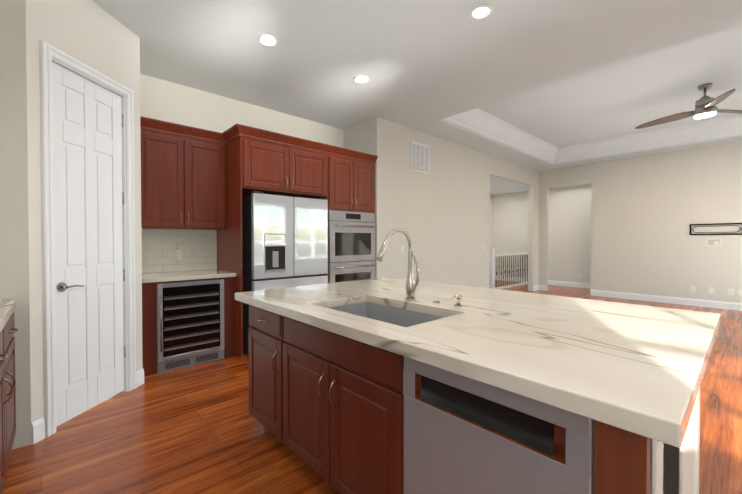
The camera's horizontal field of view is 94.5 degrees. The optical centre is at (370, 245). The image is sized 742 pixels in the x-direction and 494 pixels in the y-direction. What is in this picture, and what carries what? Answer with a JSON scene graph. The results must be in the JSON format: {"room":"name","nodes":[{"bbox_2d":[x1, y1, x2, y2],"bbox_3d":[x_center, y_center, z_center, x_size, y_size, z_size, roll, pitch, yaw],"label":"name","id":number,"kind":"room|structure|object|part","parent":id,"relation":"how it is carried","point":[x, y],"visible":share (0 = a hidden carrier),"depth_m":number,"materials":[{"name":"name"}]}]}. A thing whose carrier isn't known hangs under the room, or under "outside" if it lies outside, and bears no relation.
{"room":"kitchen","nodes":[
{"label":"kitchen","id":0,"kind":"room"},
{"bbox_2d":[0,0,30,449],"bbox_3d":[-2.402,-0.283,1.935,0.670,3.050,0.120,-1,1,-42],"label":"wall","id":1,"kind":"structure","parent":0,"point":[14,253],"depth_m":2.08,"materials":[{"name":"beige paint"}]},
{"bbox_2d":[26,0,142,421],"bbox_3d":[-2.132,-0.292,2.580,0.120,3.050,0.920,0,1,5],"label":"wall","id":2,"kind":"structure","parent":0,"point":[92,34],"depth_m":2.34,"materials":[{"name":"beige paint"}]},
{"bbox_2d":[39,40,135,436],"bbox_3d":[-2.121,-0.036,2.571,0.144,2.539,0.748,0,1,5],"label":"door frame","id":3,"kind":"structure","parent":2,"relation":"attached to","point":[49,54],"depth_m":2.26,"materials":[{"name":"white wood"}]},
{"bbox_2d":[52,62,125,426],"bbox_3d":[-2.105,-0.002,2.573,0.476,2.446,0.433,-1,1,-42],"label":"pantry door","id":4,"kind":"structure","parent":2,"relation":"in","point":[88,226],"depth_m":2.54,"materials":[{"name":"white wood"}]},
{"bbox_2d":[142,268,235,283],"bbox_3d":[-2.005,0.330,3.673,0.883,0.051,0.634,-1,1,-42],"label":"countertop","id":5,"kind":"structure","parent":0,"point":[147,278],"depth_m":3.51,"materials":[{"name":"white stone"}]},
{"bbox_2d":[140,74,343,273],"bbox_3d":[-2.033,-0.312,4.155,4.450,3.050,0.120,-1,1,-42],"label":"wall","id":6,"kind":"structure","parent":0,"point":[164,100],"depth_m":4.17,"materials":[{"name":"beige paint"}]},
{"bbox_2d":[140,124,191,228],"bbox_3d":[-2.238,-0.681,3.648,0.498,1.000,0.337,-1,1,-42],"label":"upper cabinet","id":7,"kind":"object","parent":6,"relation":"attached to","point":[166,155],"depth_m":3.54,"materials":[{"name":"brown wood"}]},
{"bbox_2d":[141,228,216,272],"bbox_3d":[-2.215,0.059,3.900,0.883,0.482,0.011,-1,1,-42],"label":"backsplash","id":8,"kind":"structure","parent":6,"relation":"attached to","point":[198,248],"depth_m":3.91,"materials":[{"name":"beige tile"}]},
{"bbox_2d":[174,250,180,260],"bbox_3d":[-2.197,0.116,3.903,0.072,0.116,0.007,-1,1,-42],"label":"outlet","id":9,"kind":"object","parent":8,"relation":"attached to","point":[177,254],"visible":1,"depth_m":3.90,"materials":[{"name":"white plastic"}]},
{"bbox_2d":[188,136,227,231],"bbox_3d":[-1.962,-0.684,3.900,0.498,1.000,0.337,-1,1,-42],"label":"upper cabinet","id":10,"kind":"object","parent":6,"relation":"attached to","point":[196,178],"depth_m":3.83,"materials":[{"name":"brown wood"}]},
{"bbox_2d":[228,132,295,196],"bbox_3d":[-1.384,-0.902,4.117,0.607,0.570,0.741,-1,1,-42],"label":"upper cabinet","id":11,"kind":"object","parent":6,"relation":"attached to","point":[266,165],"depth_m":3.82,"materials":[{"name":"brown wood"}]},
{"bbox_2d":[292,144,327,199],"bbox_3d":[-1.028,-0.906,4.443,0.607,0.570,0.741,-1,1,-42],"label":"upper cabinet","id":12,"kind":"object","parent":6,"relation":"attached to","point":[311,163],"depth_m":4.22,"materials":[{"name":"brown wood"}]},
{"bbox_2d":[328,152,359,211],"bbox_3d":[-0.617,-0.828,4.819,0.467,0.735,0.741,-1,1,-42],"label":"upper cabinet","id":13,"kind":"object","parent":6,"relation":"attached to","point":[343,171],"depth_m":4.55,"materials":[{"name":"brown wood"}]},
{"bbox_2d":[360,156,375,212],"bbox_3d":[-0.363,-0.831,5.051,0.467,0.735,0.741,-1,1,-42],"label":"upper cabinet","id":14,"kind":"object","parent":6,"relation":"attached to","point":[367,167],"depth_m":4.84,"materials":[{"name":"brown wood"}]},
{"bbox_2d":[328,210,375,282],"bbox_3d":[-0.459,0.198,4.917,0.802,1.310,0.799,-1,1,-42],"label":"wall oven","id":15,"kind":"object","parent":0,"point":[351,246],"visible":0.6,"depth_m":4.63,"materials":[{"name":"silver metal"}]},
{"bbox_2d":[344,119,370,153],"bbox_3d":[-0.172,-0.327,5.327,0.120,3.050,0.660,-1,1,-42],"label":"wall","id":16,"kind":"structure","parent":0,"point":[357,137],"depth_m":5.22,"materials":[{"name":"beige paint"}]},
{"bbox_2d":[2,280,741,493],"bbox_3d":[3.436,1.271,3.565,14.000,0.100,13.500,-1,1,-42],"label":"floor","id":17,"kind":"structure","parent":0,"point":[197,429],"depth_m":2.17,"materials":[{"name":"brown wood"}]},
{"bbox_2d":[0,303,18,493],"bbox_3d":[-1.960,0.817,1.422,0.602,0.864,1.245,-1,1,-42],"label":"base cabinet","id":18,"kind":"object","parent":17,"relation":"on","point":[7,387],"depth_m":1.72,"materials":[{"name":"brown wood"}]},
{"bbox_2d":[0,299,15,330],"bbox_3d":[-1.184,0.369,0.574,0.611,0.050,3.536,-1,1,-42],"label":"countertop","id":19,"kind":"structure","parent":18,"relation":"on","point":[7,306],"depth_m":1.78,"materials":[{"name":"white stone"}]},
{"bbox_2d":[157,278,223,372],"bbox_3d":[-1.977,0.787,3.659,0.613,0.856,0.638,-1,1,-42],"label":"wine cooler","id":20,"kind":"object","parent":17,"relation":"on","point":[190,323],"visible":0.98,"depth_m":3.44,"materials":[{"name":"silver metal"}]},
{"bbox_2d":[242,191,327,355],"bbox_3d":[-1.165,0.312,4.251,0.950,1.788,0.841,-1,1,-42],"label":"refrigerator","id":21,"kind":"object","parent":17,"relation":"on","point":[284,241],"visible":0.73,"depth_m":3.85,"materials":[{"name":"grey metal"}]},
{"bbox_2d":[240,301,699,493],"bbox_3d":[0.288,0.811,1.893,1.155,0.864,2.132,-1,1,-42],"label":"kitchen island","id":22,"kind":"object","parent":17,"relation":"on","point":[347,426],"depth_m":1.50,"materials":[{"name":"brown wood"}]},
{"bbox_2d":[235,277,719,452],"bbox_3d":[0.382,0.350,1.988,1.480,0.050,2.250,-1,1,-42],"label":"island countertop","id":23,"kind":"structure","parent":22,"relation":"on","point":[637,370],"depth_m":1.22,"materials":[{"name":"white stone"}]},
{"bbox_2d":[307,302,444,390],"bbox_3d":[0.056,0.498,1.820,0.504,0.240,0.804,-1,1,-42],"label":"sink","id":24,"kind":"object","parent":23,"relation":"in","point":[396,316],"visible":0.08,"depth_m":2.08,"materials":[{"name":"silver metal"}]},
{"bbox_2d":[376,228,420,299],"bbox_3d":[0.160,0.113,1.948,0.310,0.425,0.107,-1,1,-42],"label":"faucet","id":25,"kind":"object","parent":23,"relation":"on","point":[411,286],"visible":1,"depth_m":2.02,"materials":[{"name":"silver metal"}]},
{"bbox_2d":[451,295,462,306],"bbox_3d":[0.457,0.298,1.832,0.083,0.058,0.044,-1,1,-42],"label":"soap dispenser","id":26,"kind":"object","parent":23,"relation":"on","point":[458,297],"visible":0.98,"depth_m":1.83,"materials":[{"name":"silver metal"}]},
{"bbox_2d":[403,356,593,493],"bbox_3d":[0.541,0.818,1.246,0.598,0.857,0.602,-1,1,-42],"label":"dishwasher","id":27,"kind":"object","parent":22,"relation":"in","point":[464,435],"visible":0.62,"depth_m":1.03,"materials":[{"name":"silver metal"}]},
{"bbox_2d":[489,248,527,288],"bbox_3d":[3.887,0.599,9.457,2.368,1.090,0.140,-1,1,-42],"label":"stair railing","id":28,"kind":"object","parent":17,"relation":"on","point":[493,255],"visible":0.94,"depth_m":9.19,"materials":[{"name":"white wood"}]},
{"bbox_2d":[92,0,741,170],"bbox_3d":[3.265,-1.867,2.576,10.170,0.100,9.570,-1,1,-42],"label":"ceiling","id":29,"kind":"structure","parent":0,"point":[427,66],"depth_m":3.18,"materials":[{"name":"white paint"}]},
{"bbox_2d":[258,35,277,46],"bbox_3d":[-0.917,-1.816,3.055,0.176,0.014,0.176,-1,1,-42],"label":"recessed light","id":30,"kind":"object","parent":29,"relation":"in","point":[268,40],"visible":0.98,"depth_m":3.04,"materials":[{"name":"white"}]},
{"bbox_2d":[353,75,368,83],"bbox_3d":[-0.113,-1.825,3.791,0.176,0.014,0.176,-1,1,-42],"label":"recessed light","id":31,"kind":"object","parent":29,"relation":"in","point":[360,79],"visible":1,"depth_m":3.78,"materials":[{"name":"white"}]},
{"bbox_2d":[469,4,492,19],"bbox_3d":[0.856,-1.811,2.671,0.176,0.014,0.176,-1,1,-42],"label":"recessed light","id":32,"kind":"object","parent":29,"relation":"in","point":[481,12],"visible":0.98,"depth_m":2.66,"materials":[{"name":"white"}]},
{"bbox_2d":[371,117,538,290],"bbox_3d":[2.205,-0.348,6.965,5.840,3.050,0.130,-1,1,-42],"label":"wall","id":33,"kind":"structure","parent":0,"point":[439,213],"depth_m":5.94,"materials":[{"name":"beige paint"}]},
{"bbox_3d":[0.799,-1.421,5.585,0.480,0.470,0.010,-1,1,-42],"label":"air vent","id":34,"kind":"part","parent":33,"relation":"part of","materials":[{"name":"white metal"}]},
{"bbox_2d":[490,194,492,247],"bbox_3d":[1.366,-0.373,8.847,6.900,3.050,0.120,-1,1,-42],"label":"wall","id":35,"kind":"structure","parent":0,"point":[491,221],"depth_m":11.06,"materials":[{"name":"beige paint"}]},
{"bbox_2d":[490,176,590,194],"bbox_3d":[3.937,-1.611,6.018,6.900,0.100,7.500,-1,1,-42],"label":"ceiling","id":36,"kind":"structure","parent":0,"point":[499,186],"depth_m":9.39,"materials":[{"name":"white paint"}]},
{"bbox_2d":[493,185,590,282],"bbox_3d":[6.487,-0.368,8.447,0.120,3.050,7.620,-1,1,-42],"label":"wall","id":37,"kind":"structure","parent":0,"point":[569,239],"depth_m":9.71,"materials":[{"name":"beige paint"}]},
{"bbox_2d":[495,276,590,288],"bbox_3d":[6.477,1.091,8.376,0.016,0.135,7.500,-1,1,-42],"label":"baseboard","id":38,"kind":"structure","parent":37,"relation":"attached to","point":[550,282],"depth_m":9.62,"materials":[{"name":"white"}]},
{"bbox_2d":[478,24,741,147],"bbox_3d":[4.473,-2.098,4.558,4.470,0.310,5.470,-1,1,-42],"label":"ceiling","id":39,"kind":"structure","parent":0,"point":[627,97],"depth_m":5.00,"materials":[{"name":"white paint"}]},
{"bbox_2d":[443,108,484,120],"bbox_3d":[2.901,-2.004,3.122,0.170,0.300,5.430,-1,1,-42],"label":"crown molding","id":40,"kind":"structure","parent":39,"relation":"attached to","point":[471,112],"depth_m":5.40,"materials":[{"name":"white"}]},
{"bbox_2d":[447,112,558,162],"bbox_3d":[2.691,-2.047,6.493,4.050,0.300,0.170,-1,1,-42],"label":"crown molding","id":41,"kind":"structure","parent":39,"relation":"attached to","point":[481,122],"depth_m":6.36,"materials":[{"name":"white"}]},
{"bbox_2d":[559,114,741,161],"bbox_3d":[6.045,-2.041,5.996,0.170,0.300,5.430,-1,1,-42],"label":"crown molding","id":42,"kind":"structure","parent":39,"relation":"attached to","point":[730,125],"depth_m":6.60,"materials":[{"name":"white"}]},
{"bbox_2d":[635,83,741,128],"bbox_3d":[4.409,-1.968,4.738,1.364,0.411,1.292,-1,1,-42],"label":"ceiling fan","id":43,"kind":"object","parent":39,"relation":"hanging from","point":[705,107],"visible":1,"depth_m":4.66,"materials":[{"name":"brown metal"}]},
{"bbox_2d":[538,142,741,302],"bbox_3d":[7.278,-0.332,5.655,0.120,3.050,8.670,-1,1,-42],"label":"wall","id":44,"kind":"structure","parent":0,"point":[647,211],"depth_m":7.01,"materials":[{"name":"beige paint"}]},
{"bbox_2d":[533,285,539,290],"bbox_3d":[4.185,1.087,8.709,0.350,0.135,0.016,-1,1,-42],"label":"baseboard","id":45,"kind":"structure","parent":44,"relation":"attached to","point":[537,287],"depth_m":8.71,"materials":[{"name":"white"}]},
{"bbox_2d":[590,290,741,310],"bbox_3d":[7.572,1.131,5.251,0.016,0.135,7.350,-1,1,-42],"label":"baseboard","id":46,"kind":"structure","parent":44,"relation":"attached to","point":[643,297],"depth_m":6.91,"materials":[{"name":"white wood"}]},
{"bbox_2d":[691,286,695,292],"bbox_3d":[6.269,0.860,6.679,0.007,0.116,0.072,-1,1,-42],"label":"outlet","id":47,"kind":"object","parent":44,"relation":"attached to","point":[693,288],"visible":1,"depth_m":6.67,"materials":[{"name":"white plastic"}]},
{"bbox_2d":[709,288,713,293],"bbox_3d":[6.441,0.863,6.490,0.008,0.116,0.072,-1,1,-42],"label":"outlet","id":48,"kind":"object","parent":44,"relation":"attached to","point":[711,290],"visible":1,"depth_m":6.49,"materials":[{"name":"white plastic"}]},
{"bbox_2d":[707,239,720,245],"bbox_3d":[6.453,-0.054,6.462,0.011,0.135,0.190,-1,1,-42],"label":"outlet box","id":49,"kind":"object","parent":44,"relation":"attached to","point":[713,242],"visible":1,"depth_m":6.46,"materials":[{"name":"white plastic"}]},
{"bbox_2d":[690,223,741,234],"bbox_3d":[6.465,-0.299,6.436,0.024,0.215,0.720,-1,1,-42],"label":"tv","id":50,"kind":"object","parent":44,"relation":"attached to","point":[725,233],"visible":1,"depth_m":6.41,"materials":[{"name":"black metal"}]},
{"bbox_2d":[728,289,733,295],"bbox_3d":[6.615,0.865,6.300,0.007,0.116,0.072,-1,1,-42],"label":"outlet","id":51,"kind":"object","parent":44,"relation":"attached to","point":[731,291],"visible":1,"depth_m":6.30,"materials":[{"name":"white plastic"}]}
]}

